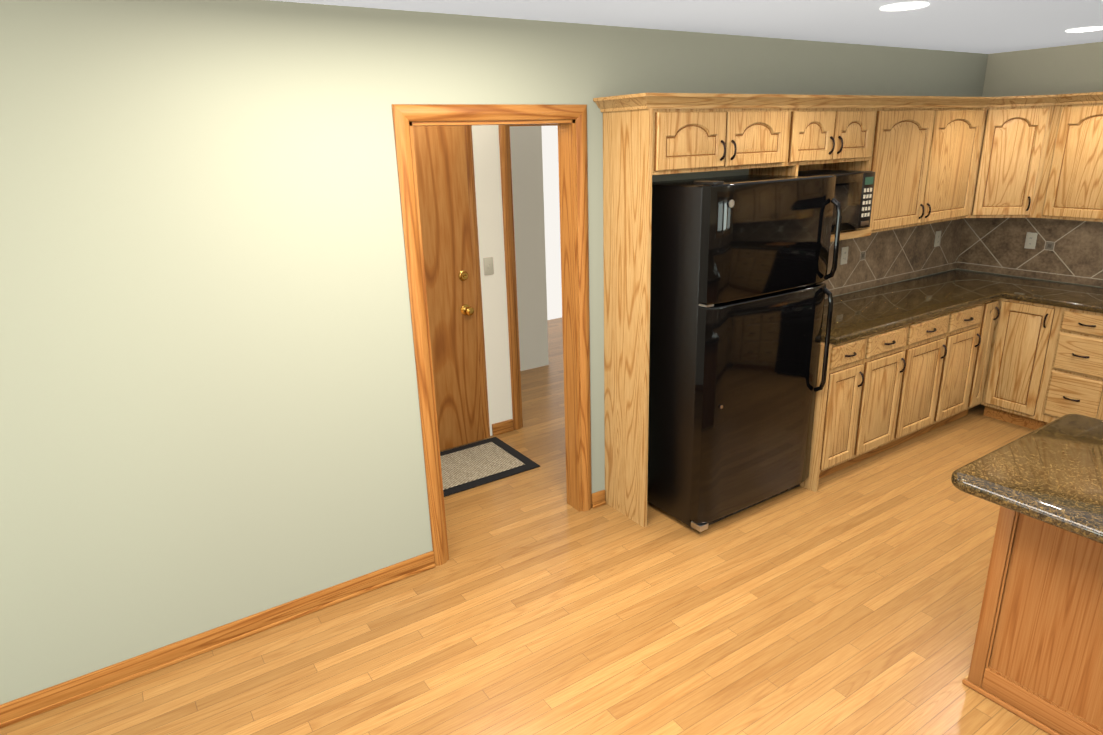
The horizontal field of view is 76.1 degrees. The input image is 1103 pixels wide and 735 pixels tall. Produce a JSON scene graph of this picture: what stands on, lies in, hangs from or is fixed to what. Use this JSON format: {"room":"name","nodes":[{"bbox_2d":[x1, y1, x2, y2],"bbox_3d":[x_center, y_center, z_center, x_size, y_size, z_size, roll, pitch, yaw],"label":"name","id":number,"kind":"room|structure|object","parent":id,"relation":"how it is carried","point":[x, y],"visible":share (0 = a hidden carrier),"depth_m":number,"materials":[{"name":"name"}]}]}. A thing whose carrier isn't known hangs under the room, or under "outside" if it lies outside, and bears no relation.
{"room":"kitchen","nodes":[
{"label":"kitchen","id":0,"kind":"room"},
{"bbox_2d":[0,0,987,704],"bbox_3d":[-0.305,-0.291,3.303,8.200,2.440,0.120,-13,21,-31],"label":"wall","id":1,"kind":"structure","parent":0,"point":[210,418],"depth_m":2.64,"materials":[{"name":"paint"}]},
{"bbox_2d":[0,551,435,728],"bbox_3d":[-2.105,1.281,2.440,3.700,0.085,0.022,-13,21,-31],"label":"baseboard","id":2,"kind":"structure","parent":1,"relation":"attached to","point":[55,696],"depth_m":2.86,"materials":[{"name":"brown wood"}]},
{"bbox_2d":[392,104,591,565],"bbox_3d":[-0.239,-0.144,3.396,0.950,2.100,0.160,-13,21,-31],"label":"door frame","id":3,"kind":"structure","parent":1,"relation":"attached to","point":[570,121],"depth_m":3.31,"materials":[{"name":"brown wood"}]},
{"bbox_2d":[601,93,732,180],"bbox_3d":[0.548,-1.108,3.357,0.458,0.343,0.339,-13,21,-31],"label":"upper cabinet","id":4,"kind":"object","parent":1,"relation":"attached to","point":[645,134],"depth_m":3.21,"materials":[{"name":"brown wood"}]},
{"bbox_2d":[729,94,796,172],"bbox_3d":[0.929,-1.197,3.595,0.457,0.343,0.339,-13,21,-31],"label":"upper cabinet","id":5,"kind":"object","parent":1,"relation":"attached to","point":[763,124],"depth_m":3.48,"materials":[{"name":"brown wood"}]},
{"bbox_2d":[793,95,840,168],"bbox_3d":[1.272,-1.277,3.809,0.368,0.343,0.339,-13,21,-31],"label":"upper cabinet","id":6,"kind":"object","parent":1,"relation":"attached to","point":[818,129],"depth_m":3.69,"materials":[{"name":"brown wood"}]},
{"bbox_2d":[837,95,884,164],"bbox_3d":[1.578,-1.348,4.000,0.367,0.343,0.339,-13,21,-31],"label":"upper cabinet","id":7,"kind":"object","parent":1,"relation":"attached to","point":[860,114],"depth_m":3.89,"materials":[{"name":"brown wood"}]},
{"bbox_2d":[821,218,964,297],"bbox_3d":[2.133,-0.758,4.776,2.370,0.466,0.005,-13,21,-31],"label":"tile backsplash","id":8,"kind":"structure","parent":1,"relation":"attached to","point":[895,255],"depth_m":4.96,"materials":[{"name":"brown tile"}]},
{"bbox_2d":[840,247,848,264],"bbox_3d":[1.924,-0.734,4.629,0.070,0.114,0.008,-13,21,-31],"label":"electrical outlet","id":9,"kind":"object","parent":8,"relation":"attached to","point":[844,251],"depth_m":4.62,"materials":[{"name":"beige plastic"}]},
{"bbox_2d":[934,231,940,246],"bbox_3d":[2.857,-0.951,5.211,0.070,0.114,0.008,-13,21,-31],"label":"electrical outlet","id":10,"kind":"object","parent":8,"relation":"attached to","point":[938,233],"depth_m":5.21,"materials":[{"name":"beige plastic"}]},
{"bbox_2d":[817,96,988,236],"bbox_3d":[2.228,-1.297,4.467,1.180,0.763,0.339,-13,21,-31],"label":"upper cabinet","id":11,"kind":"object","parent":1,"relation":"attached to","point":[930,159],"depth_m":4.30,"materials":[{"name":"brown wood"}]},
{"bbox_2d":[798,170,874,232],"bbox_3d":[1.515,-0.943,4.013,0.470,0.325,0.390,-13,21,-31],"label":"microwave","id":12,"kind":"object","parent":11,"relation":"in","point":[853,194],"visible":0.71,"depth_m":3.89,"materials":[{"name":"black"}]},
{"bbox_2d":[969,95,1055,217],"bbox_3d":[3.039,-1.436,4.819,0.610,0.763,0.610,-13,21,-31],"label":"upper cabinet","id":13,"kind":"object","parent":1,"relation":"attached to","point":[1014,143],"depth_m":4.59,"materials":[{"name":"brown wood"}]},
{"bbox_2d":[471,125,548,435],"bbox_3d":[-0.981,-0.586,4.275,8.200,2.440,0.120,-13,21,-31],"label":"wall","id":14,"kind":"structure","parent":0,"point":[527,185],"depth_m":4.64,"materials":[{"name":"paint"}]},
{"bbox_2d":[412,126,483,450],"bbox_3d":[-0.862,-0.405,4.262,0.915,2.082,0.111,-13,21,-31],"label":"entry door","id":15,"kind":"structure","parent":14,"relation":"in","point":[441,170],"depth_m":4.40,"materials":[{"name":"brown wood"}]},
{"bbox_2d":[483,257,493,274],"bbox_3d":[-0.405,-0.656,4.569,0.070,0.114,0.014,-13,21,-31],"label":"light switch","id":16,"kind":"object","parent":14,"relation":"attached to","point":[488,266],"visible":1,"depth_m":4.57,"materials":[{"name":"beige plastic"}]},
{"bbox_2d":[464,124,557,437],"bbox_3d":[-0.433,-0.573,4.648,2.225,2.155,0.138,-13,21,-31],"label":"door frame","id":17,"kind":"structure","parent":14,"relation":"attached to","point":[507,209],"depth_m":4.61,"materials":[{"name":"brown wood"}]},
{"bbox_2d":[0,318,1048,734],"bbox_3d":[-0.138,0.974,3.505,8.440,0.100,7.795,-13,21,-31],"label":"floor","id":18,"kind":"structure","parent":0,"point":[848,600],"depth_m":2.94,"materials":[{"name":"brown wood"}]},
{"bbox_2d":[440,437,539,496],"bbox_3d":[-0.628,0.641,4.396,0.960,0.012,0.570,-13,21,-31],"label":"rug","id":19,"kind":"object","parent":18,"relation":"on","point":[473,465],"visible":0.48,"depth_m":4.45,"materials":[{"name":"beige carpet"}]},
{"bbox_2d":[647,174,841,531],"bbox_3d":[0.951,-0.107,3.727,0.870,1.757,0.623,-13,21,-31],"label":"refrigerator","id":20,"kind":"object","parent":18,"relation":"on","point":[739,290],"visible":0.92,"depth_m":3.46,"materials":[{"name":"black metal"}]},
{"bbox_2d":[800,335,871,491],"bbox_3d":[1.463,0.189,4.211,0.350,0.868,0.619,-13,21,-31],"label":"base cabinet","id":21,"kind":"object","parent":18,"relation":"on","point":[838,422],"depth_m":3.96,"materials":[{"name":"brown wood"}]},
{"bbox_2d":[860,322,915,460],"bbox_3d":[1.780,0.116,4.408,0.410,0.868,0.619,-13,21,-31],"label":"base cabinet","id":22,"kind":"object","parent":18,"relation":"on","point":[884,391],"depth_m":4.17,"materials":[{"name":"brown wood"}]},
{"bbox_2d":[900,311,955,443],"bbox_3d":[2.138,0.033,4.632,0.450,0.868,0.619,-13,21,-31],"label":"base cabinet","id":23,"kind":"object","parent":18,"relation":"on","point":[932,337],"depth_m":4.40,"materials":[{"name":"brown wood"}]},
{"bbox_2d":[940,301,991,425],"bbox_3d":[2.497,-0.051,4.856,0.415,0.868,0.619,-13,21,-31],"label":"base cabinet","id":24,"kind":"object","parent":18,"relation":"on","point":[968,329],"depth_m":4.62,"materials":[{"name":"brown wood"}]},
{"bbox_2d":[821,269,1040,344],"bbox_3d":[2.333,-0.440,4.598,2.399,0.040,0.660,-13,21,-31],"label":"countertop","id":25,"kind":"structure","parent":24,"relation":"on","point":[863,313],"depth_m":4.51,"materials":[{"name":"stone"}]},
{"bbox_2d":[972,299,999,406],"bbox_3d":[2.752,-0.110,5.015,0.197,0.868,0.619,-13,21,-31],"label":"base cabinet","id":26,"kind":"object","parent":18,"relation":"on","point":[993,308],"depth_m":4.75,"materials":[{"name":"brown wood"}]},
{"bbox_2d":[980,298,1059,429],"bbox_3d":[3.337,-0.071,4.841,0.619,0.868,0.365,-13,21,-31],"label":"base cabinet","id":27,"kind":"object","parent":18,"relation":"on","point":[1045,365],"depth_m":4.66,"materials":[{"name":"brown wood"}]},
{"bbox_2d":[1009,280,1102,312],"bbox_3d":[3.515,-0.416,4.413,0.634,0.040,0.955,-13,21,-31],"label":"countertop","id":28,"kind":"structure","parent":27,"relation":"on","point":[1053,293],"depth_m":4.55,"materials":[{"name":"stone"}]},
{"bbox_2d":[962,506,1102,734],"bbox_3d":[1.901,0.753,2.429,0.603,0.868,0.480,-13,21,-31],"label":"base cabinet","id":29,"kind":"object","parent":18,"relation":"on","point":[1037,658],"visible":0.62,"depth_m":2.31,"materials":[{"name":"brown wood"}]},
{"bbox_2d":[1036,307,1102,428],"bbox_3d":[3.530,0.013,4.564,0.619,0.868,0.330,-13,21,-31],"label":"base cabinet","id":30,"kind":"object","parent":18,"relation":"on","point":[1074,385],"depth_m":4.39,"materials":[{"name":"brown wood"}]},
{"bbox_2d":[270,0,1102,53],"bbox_3d":[-0.210,-1.441,2.722,8.440,0.100,7.795,-13,21,-31],"label":"ceiling","id":31,"kind":"structure","parent":0,"point":[985,26],"depth_m":3.19,"materials":[{"name":"white paint"}]},
{"bbox_2d":[880,2,928,10],"bbox_3d":[1.473,-1.507,2.944,0.187,0.006,0.187,-16,23,-37],"label":"recessed light","id":32,"kind":"object","parent":31,"relation":"in","point":[905,6],"depth_m":2.93,"materials":[{"name":"white"}]},
{"bbox_2d":[1065,26,1102,32],"bbox_3d":[2.908,-1.837,3.832,0.187,0.006,0.187,-16,23,-37],"label":"recessed light","id":33,"kind":"object","parent":31,"relation":"in","point":[1086,29],"depth_m":3.83,"materials":[{"name":"white"}]},
{"bbox_2d":[956,42,1102,286],"bbox_3d":[3.288,-1.037,5.276,0.120,2.440,7.795,-13,21,-31],"label":"wall","id":34,"kind":"structure","parent":0,"point":[1072,69],"depth_m":4.74,"materials":[{"name":"paint"}]},
{"bbox_2d":[957,218,1102,286],"bbox_3d":[4.232,-0.604,3.804,0.006,0.651,3.954,-13,21,-31],"label":"tile backsplash","id":35,"kind":"structure","parent":34,"relation":"attached to","point":[1069,251],"depth_m":4.98,"materials":[{"name":"brown tile"}]},
{"bbox_2d":[1024,232,1037,248],"bbox_3d":[3.404,-0.901,5.005,0.008,0.114,0.070,-13,21,-31],"label":"electrical outlet","id":36,"kind":"object","parent":35,"relation":"attached to","point":[1030,240],"depth_m":5.00,"materials":[{"name":"beige plastic"}]},
{"bbox_2d":[1034,92,1102,221],"bbox_3d":[3.602,-1.265,4.243,0.339,0.763,1.012,-13,21,-31],"label":"upper cabinet","id":37,"kind":"object","parent":34,"relation":"attached to","point":[1071,185],"visible":1,"depth_m":4.40,"materials":[{"name":"brown wood"}]},
{"bbox_3d":[3.828,0.863,1.912,2.052,0.867,0.672,-13,21,-31],"label":"base cabinet","id":38,"kind":"object","parent":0,"visible":0},
{"bbox_2d":[951,414,1102,543],"bbox_3d":[2.020,0.448,1.886,0.890,0.040,1.470,-13,21,-31],"label":"countertop","id":39,"kind":"structure","parent":38,"relation":"on","point":[1050,473],"depth_m":2.17,"materials":[{"name":"stone"}]}
]}

